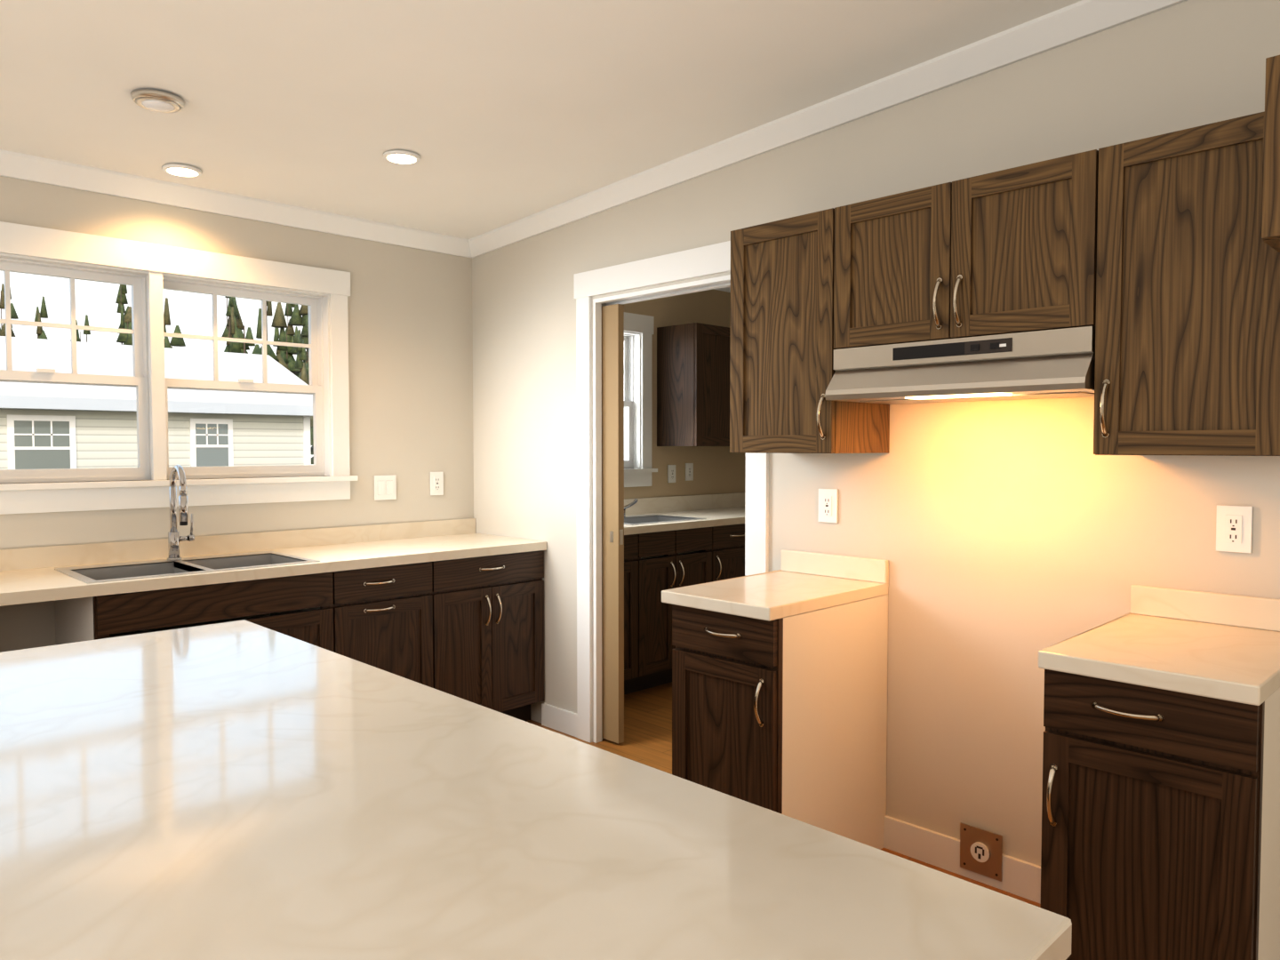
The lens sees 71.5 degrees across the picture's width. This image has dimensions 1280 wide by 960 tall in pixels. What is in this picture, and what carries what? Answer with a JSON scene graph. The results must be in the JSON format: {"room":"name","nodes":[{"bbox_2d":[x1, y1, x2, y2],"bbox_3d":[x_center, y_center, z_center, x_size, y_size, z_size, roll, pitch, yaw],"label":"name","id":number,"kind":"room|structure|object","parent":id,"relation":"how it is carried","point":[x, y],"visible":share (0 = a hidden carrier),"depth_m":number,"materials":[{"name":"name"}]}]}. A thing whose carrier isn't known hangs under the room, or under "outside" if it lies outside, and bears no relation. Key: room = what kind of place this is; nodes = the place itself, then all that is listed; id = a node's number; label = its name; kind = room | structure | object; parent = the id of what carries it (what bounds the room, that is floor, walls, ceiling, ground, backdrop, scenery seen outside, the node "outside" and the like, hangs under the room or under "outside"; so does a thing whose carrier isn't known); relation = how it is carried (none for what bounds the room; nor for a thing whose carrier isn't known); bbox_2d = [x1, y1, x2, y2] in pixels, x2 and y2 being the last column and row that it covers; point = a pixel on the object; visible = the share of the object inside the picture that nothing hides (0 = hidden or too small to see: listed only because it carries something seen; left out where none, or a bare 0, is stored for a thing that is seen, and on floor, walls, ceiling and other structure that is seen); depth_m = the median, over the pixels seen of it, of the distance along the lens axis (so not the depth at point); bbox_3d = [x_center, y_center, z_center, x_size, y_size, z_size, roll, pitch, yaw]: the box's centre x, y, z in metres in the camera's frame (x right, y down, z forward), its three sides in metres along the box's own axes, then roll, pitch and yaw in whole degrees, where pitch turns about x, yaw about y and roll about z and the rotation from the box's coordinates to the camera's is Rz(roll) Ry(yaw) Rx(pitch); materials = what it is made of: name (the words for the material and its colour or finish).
{"room":"kitchen","nodes":[
{"label":"kitchen","id":0,"kind":"room"},
{"bbox_2d":[0,176,745,652],"bbox_3d":[-1.991,-0.047,3.847,8.700,2.565,0.160,-2,3,-44],"label":"wall","id":1,"kind":"structure","parent":0,"point":[410,309],"depth_m":4.39,"materials":[{"name":"paint"}]},
{"bbox_2d":[0,221,358,514],"bbox_3d":[-2.044,-0.431,3.737,1.726,1.089,0.193,-2,3,-44],"label":"kitchen window","id":2,"kind":"structure","parent":1,"relation":"in","point":[149,268],"depth_m":3.74,"materials":[{"name":"white plastic"}]},
{"bbox_2d":[374,474,396,500],"bbox_3d":[-1.269,0.038,4.435,0.118,0.122,0.010,-2,3,-44],"label":"light switch","id":3,"kind":"object","parent":1,"relation":"attached to","point":[385,486],"visible":1,"depth_m":4.43,"materials":[{"name":"white plastic"}]},
{"bbox_2d":[430,472,443,495],"bbox_3d":[-1.060,0.018,4.640,0.076,0.122,0.010,-2,3,-44],"label":"outlet","id":4,"kind":"object","parent":1,"relation":"attached to","point":[436,478],"visible":1,"depth_m":4.64,"materials":[{"name":"white plastic"}]},
{"bbox_2d":[624,312,657,487],"bbox_3d":[-0.295,-0.495,5.451,0.962,1.089,0.193,-2,3,-44],"label":"room window","id":5,"kind":"structure","parent":1,"relation":"in","point":[638,329],"depth_m":5.69,"materials":[{"name":"white plastic"}]},
{"bbox_2d":[667,464,675,482],"bbox_3d":[0.212,-0.041,5.887,0.072,0.118,0.010,-2,3,-44],"label":"outlet","id":6,"kind":"object","parent":1,"relation":"attached to","point":[671,468],"visible":1,"depth_m":5.88,"materials":[{"name":"white plastic"}]},
{"bbox_2d":[685,463,693,480],"bbox_3d":[0.334,-0.055,6.006,0.072,0.118,0.010,-2,3,-44],"label":"outlet","id":7,"kind":"object","parent":1,"relation":"attached to","point":[689,467],"visible":1,"depth_m":6.00,"materials":[{"name":"white plastic"}]},
{"bbox_2d":[656,322,730,446],"bbox_3d":[0.559,-0.610,5.949,0.888,0.767,0.377,-2,3,-44],"label":"upper cabinet","id":8,"kind":"object","parent":1,"relation":"attached to","point":[693,358],"visible":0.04,"depth_m":5.65,"materials":[{"name":"brown wood"}]},
{"bbox_2d":[0,0,1081,292],"bbox_3d":[0.530,-1.447,1.224,8.700,0.643,7.360,-2,3,-44],"label":"ceiling","id":9,"kind":"structure","parent":0,"point":[511,110],"depth_m":2.84,"materials":[{"name":"paint"}]},
{"bbox_2d":[130,88,184,112],"bbox_3d":[-1.563,-1.219,2.886,0.156,0.035,0.156,-2,3,-44],"label":"smoke detector","id":10,"kind":"object","parent":9,"relation":"attached to","point":[156,100],"depth_m":2.85,"materials":[{"name":"white plastic"}]},
{"bbox_2d":[161,163,202,177],"bbox_3d":[-1.811,-1.222,3.520,0.142,0.012,0.142,-2,3,-44],"label":"recessed light","id":11,"kind":"object","parent":9,"relation":"in","point":[173,169],"visible":1,"depth_m":3.50,"materials":[{"name":"white glass"}]},
{"bbox_2d":[383,150,420,164],"bbox_3d":[-0.928,-1.255,3.464,0.142,0.012,0.142,-2,3,-44],"label":"recessed light","id":12,"kind":"object","parent":9,"relation":"in","point":[396,156],"visible":1,"depth_m":3.45,"materials":[{"name":"white glass"}]},
{"bbox_2d":[525,681,1040,907],"bbox_3d":[0.531,1.390,1.329,8.700,0.120,7.360,-2,3,-44],"label":"floor","id":13,"kind":"structure","parent":0,"point":[647,712],"depth_m":4.25,"materials":[{"name":"brown wood"}]},
{"bbox_2d":[0,464,546,720],"bbox_3d":[-1.860,0.598,3.429,3.327,1.308,0.647,-2,3,-44],"label":"base cabinet","id":14,"kind":"object","parent":13,"relation":"on","point":[449,607],"visible":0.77,"depth_m":3.79,"materials":[{"name":"brown wood"}]},
{"bbox_2d":[54,551,319,583],"bbox_3d":[-1.759,0.427,3.489,0.819,0.192,0.494,-2,3,-44],"label":"sink","id":15,"kind":"object","parent":14,"relation":"in","point":[174,565],"depth_m":3.51,"materials":[{"name":"silver metal"}]},
{"bbox_2d":[0,518,546,606],"bbox_3d":[-1.866,0.318,3.424,3.327,0.120,0.632,-2,3,-44],"label":"countertop","id":16,"kind":"structure","parent":14,"relation":"on","point":[28,575],"depth_m":3.75,"materials":[{"name":"stone"}]},
{"bbox_2d":[167,464,194,560],"bbox_3d":[-1.842,0.132,3.598,0.104,0.390,0.168,-2,3,-44],"label":"faucet","id":17,"kind":"object","parent":16,"relation":"on","point":[174,538],"depth_m":3.61,"materials":[{"name":"silver metal"}]},
{"bbox_2d":[0,619,1071,959],"bbox_3d":[-0.759,0.877,1.222,1.236,0.914,2.130,-2,3,-44],"label":"kitchen island","id":18,"kind":"object","parent":13,"relation":"on","point":[244,789],"visible":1,"depth_m":1.04,"materials":[{"name":"white stone"}]},
{"bbox_2d":[624,492,745,695],"bbox_3d":[0.337,0.635,5.588,2.569,1.071,0.647,-2,3,-44],"label":"base cabinet","id":19,"kind":"object","parent":13,"relation":"on","point":[674,541],"visible":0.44,"depth_m":5.05,"materials":[{"name":"brown wood"}]},
{"bbox_2d":[624,498,706,559],"bbox_3d":[0.020,0.272,5.237,0.604,0.319,0.454,-2,3,-44],"label":"sink","id":20,"kind":"object","parent":19,"relation":"in","point":[643,519],"depth_m":5.35,"materials":[{"name":"silver metal"}]},
{"bbox_2d":[624,492,745,535],"bbox_3d":[0.332,0.191,5.577,2.569,0.140,0.632,-2,3,-44],"label":"countertop","id":21,"kind":"structure","parent":19,"relation":"on","point":[719,509],"depth_m":5.74,"materials":[{"name":"stone"}]},
{"bbox_2d":[661,549,888,849],"bbox_3d":[0.457,0.771,2.972,0.676,0.994,0.439,-2,3,-44],"label":"base cabinet","id":22,"kind":"object","parent":13,"relation":"on","point":[780,677],"visible":0.94,"depth_m":2.80,"materials":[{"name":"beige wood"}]},
{"bbox_2d":[661,549,888,621],"bbox_3d":[0.459,0.335,2.959,0.668,0.120,0.439,-2,3,-44],"label":"countertop","id":23,"kind":"structure","parent":22,"relation":"on","point":[804,582],"depth_m":2.93,"materials":[{"name":"stone"}]},
{"bbox_2d":[1038,584,1279,959],"bbox_3d":[1.290,0.803,2.123,0.676,0.994,0.424,-2,3,-44],"label":"base cabinet","id":24,"kind":"object","parent":13,"relation":"on","point":[1161,804],"visible":1,"depth_m":1.91,"materials":[{"name":"brown wood"}]},
{"bbox_2d":[1038,584,1279,705],"bbox_3d":[1.293,0.366,2.110,0.668,0.120,0.424,-2,3,-44],"label":"countertop","id":25,"kind":"structure","parent":24,"relation":"on","point":[1210,644],"depth_m":2.06,"materials":[{"name":"stone"}]},
{"bbox_2d":[472,0,1279,865],"bbox_3d":[1.595,-0.209,2.342,0.120,3.000,7.000,-2,3,-44],"label":"wall","id":26,"kind":"structure","parent":0,"point":[1001,531],"depth_m":2.85,"materials":[{"name":"paint"}]},
{"bbox_2d":[0,0,1188,258],"bbox_3d":[-0.447,-1.177,0.302,5.600,0.312,7.000,-2,3,-44],"label":"crown molding","id":27,"kind":"structure","parent":26,"relation":"attached to","point":[1083,19],"depth_m":3.42,"materials":[{"name":"white wood"}]},
{"bbox_2d":[592,274,747,743],"bbox_3d":[0.147,0.208,3.834,0.120,2.055,0.915,-2,3,-44],"label":"door jamb","id":28,"kind":"object","parent":26,"relation":"attached to","point":[608,320],"depth_m":4.09,"materials":[{"name":"white wood"}]},
{"bbox_2d":[573,240,768,742],"bbox_3d":[0.146,0.145,3.832,0.164,2.181,1.131,-2,3,-44],"label":"door frame","id":29,"kind":"structure","parent":26,"relation":"in","point":[715,259],"depth_m":4.08,"materials":[{"name":"white wood"}]},
{"bbox_2d":[541,703,1040,903],"bbox_3d":[-0.207,1.237,2.373,8.964,0.108,4.008,0,2,7],"label":"baseboard","id":30,"kind":"structure","parent":26,"relation":"attached to","point":[1020,877],"depth_m":2.92,"materials":[{"name":"white wood"}]},
{"bbox_2d":[818,488,838,522],"bbox_3d":[0.674,0.092,3.195,0.010,0.120,0.078,-2,3,-44],"label":"outlet","id":31,"kind":"object","parent":26,"relation":"attached to","point":[828,498],"visible":1,"depth_m":3.19,"materials":[{"name":"white plastic"}]},
{"bbox_2d":[960,823,1002,881],"bbox_3d":[1.074,1.175,2.808,0.012,0.144,0.136,-2,3,-44],"label":"outlet","id":32,"kind":"object","parent":26,"relation":"attached to","point":[980,850],"visible":1,"depth_m":2.80,"materials":[{"name":"brown metal"}]},
{"bbox_2d":[729,55,1279,455],"bbox_3d":[1.182,-0.441,2.163,0.702,0.760,2.502,-2,3,-44],"label":"upper cabinet","id":33,"kind":"object","parent":26,"relation":"attached to","point":[1139,277],"visible":1,"depth_m":2.30,"materials":[{"name":"brown wood"}]},
{"bbox_2d":[824,326,1095,404],"bbox_3d":[0.974,-0.318,2.600,0.393,0.162,0.755,-2,3,-44],"label":"hood","id":34,"kind":"object","parent":33,"relation":"attached to","point":[1016,363],"depth_m":2.46,"materials":[{"name":"silver metal"}]},
{"bbox_2d":[1216,504,1252,552],"bbox_3d":[1.542,0.127,2.311,0.010,0.120,0.078,-2,3,-44],"label":"outlet","id":35,"kind":"object","parent":26,"relation":"attached to","point":[1234,524],"visible":1,"depth_m":2.31,"materials":[{"name":"white plastic"}]},
{"bbox_2d":[1261,55,1279,253],"bbox_3d":[1.736,-0.628,1.591,0.702,0.342,0.920,-2,3,-44],"label":"upper cabinet","id":36,"kind":"object","parent":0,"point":[1270,228],"depth_m":1.69,"materials":[{"name":"brown wood"}]},
{"label":"outside","id":37,"kind":"structure","parent":0,"visible":0},
{"bbox_3d":[-32.475,0.957,37.047,120.000,0.200,89.830,-2,3,-44],"label":"ground","id":38,"kind":"structure","parent":37,"visible":0},
{"bbox_2d":[0,283,18,336],"bbox_3d":[-27.821,-3.989,39.087,1.990,9.532,2.016,-2,3,-44],"label":"tree","id":39,"kind":"object","parent":38,"relation":"on","point":[13,315],"visible":0.25,"depth_m":38.88,"materials":[{"name":"green plant"}]},
{"bbox_2d":[34,296,47,339],"bbox_3d":[-27.616,-3.845,40.641,1.984,9.130,2.035,-2,3,-44],"label":"tree","id":40,"kind":"object","parent":38,"relation":"on","point":[41,334],"visible":0.23,"depth_m":40.56,"materials":[{"name":"green plant"}]},
{"bbox_2d":[70,314,90,342],"bbox_3d":[-18.960,-2.250,30.428,1.284,6.698,1.304,-2,3,-44],"label":"tree","id":41,"kind":"object","parent":38,"relation":"on","point":[86,321],"visible":0.1,"depth_m":30.13,"materials":[{"name":"green plant"}]},
{"bbox_2d":[115,284,131,344],"bbox_3d":[-23.429,-4.472,41.047,1.866,10.351,1.963,-2,3,-44],"label":"tree","id":42,"kind":"object","parent":38,"relation":"on","point":[121,299],"visible":0.26,"depth_m":40.78,"materials":[{"name":"green plant"}]},
{"bbox_2d":[120,304,132,345],"bbox_3d":[-18.366,-2.635,32.342,1.528,7.324,1.609,-2,3,-44],"label":"tree","id":43,"kind":"object","parent":38,"relation":"on","point":[129,340],"visible":0.12,"depth_m":31.90,"materials":[{"name":"green plant"}]},
{"bbox_2d":[0,336,312,469],"bbox_3d":[-13.240,-0.089,9.925,18.150,3.900,5.210,-2,3,-44],"label":"house","id":44,"kind":"structure","parent":38,"relation":"on","point":[43,426],"depth_m":13.08,"materials":[{"name":"white"}]},
{"bbox_2d":[163,297,185,348],"bbox_3d":[-11.764,-1.546,22.204,1.348,5.900,1.273,-2,3,-44],"label":"tree","id":45,"kind":"object","parent":38,"relation":"on","point":[175,341],"visible":0.18,"depth_m":21.95,"materials":[{"name":"green plant"}]},
{"bbox_2d":[224,296,240,351],"bbox_3d":[-16.801,-3.432,36.734,1.682,8.590,1.766,-2,3,-44],"label":"tree","id":46,"kind":"object","parent":38,"relation":"on","point":[231,303],"visible":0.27,"depth_m":36.48,"materials":[{"name":"green plant"}]},
{"bbox_2d":[221,296,249,353],"bbox_3d":[-18.279,-4.527,39.697,2.115,10.559,2.209,-2,3,-44],"label":"tree","id":47,"kind":"object","parent":38,"relation":"on","point":[226,331],"visible":0.17,"depth_m":39.50,"materials":[{"name":"green plant"}]},
{"bbox_2d":[230,306,262,354],"bbox_3d":[-8.720,-1.197,20.073,1.212,5.360,1.264,-2,3,-44],"label":"tree","id":48,"kind":"object","parent":38,"relation":"on","point":[236,348],"visible":0.23,"depth_m":19.96,"materials":[{"name":"green plant"}]},
{"bbox_2d":[256,301,290,371],"bbox_3d":[-9.125,-1.827,22.156,1.385,6.464,1.354,-2,3,-44],"label":"tree","id":49,"kind":"object","parent":38,"relation":"on","point":[279,321],"visible":0.23,"depth_m":21.77,"materials":[{"name":"green plant"}]},
{"bbox_2d":[272,328,288,366],"bbox_3d":[-14.300,-2.731,35.931,1.455,7.248,1.391,-2,3,-44],"label":"tree","id":50,"kind":"object","parent":38,"relation":"on","point":[284,356],"visible":0.19,"depth_m":35.66,"materials":[{"name":"green plant"}]},
{"bbox_2d":[284,303,302,374],"bbox_3d":[-17.251,-4.644,43.974,2.057,10.476,2.224,-2,3,-44],"label":"tree","id":51,"kind":"object","parent":38,"relation":"on","point":[296,319],"visible":0.3,"depth_m":43.78,"materials":[{"name":"green plant"}]},
{"bbox_2d":[293,314,309,384],"bbox_3d":[-12.861,-2.680,34.113,1.414,7.281,1.586,-2,3,-44],"label":"tree","id":52,"kind":"object","parent":38,"relation":"on","point":[301,355],"visible":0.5,"depth_m":33.88,"materials":[{"name":"green plant"}]},
{"bbox_2d":[295,304,308,376],"bbox_3d":[-16.348,-5.399,44.240,1.959,11.965,2.167,-2,3,-44],"label":"tree","id":53,"kind":"object","parent":38,"relation":"on","point":[303,311],"visible":0.12,"depth_m":43.77,"materials":[{"name":"green plant"}]},
{"bbox_2d":[310,416,313,463],"bbox_3d":[-6.565,-0.677,18.618,1.132,4.427,0.988,-2,3,-44],"label":"tree","id":54,"kind":"object","parent":38,"relation":"on","point":[311,417],"visible":0.02,"depth_m":18.38,"materials":[{"name":"green plant"}]}
]}

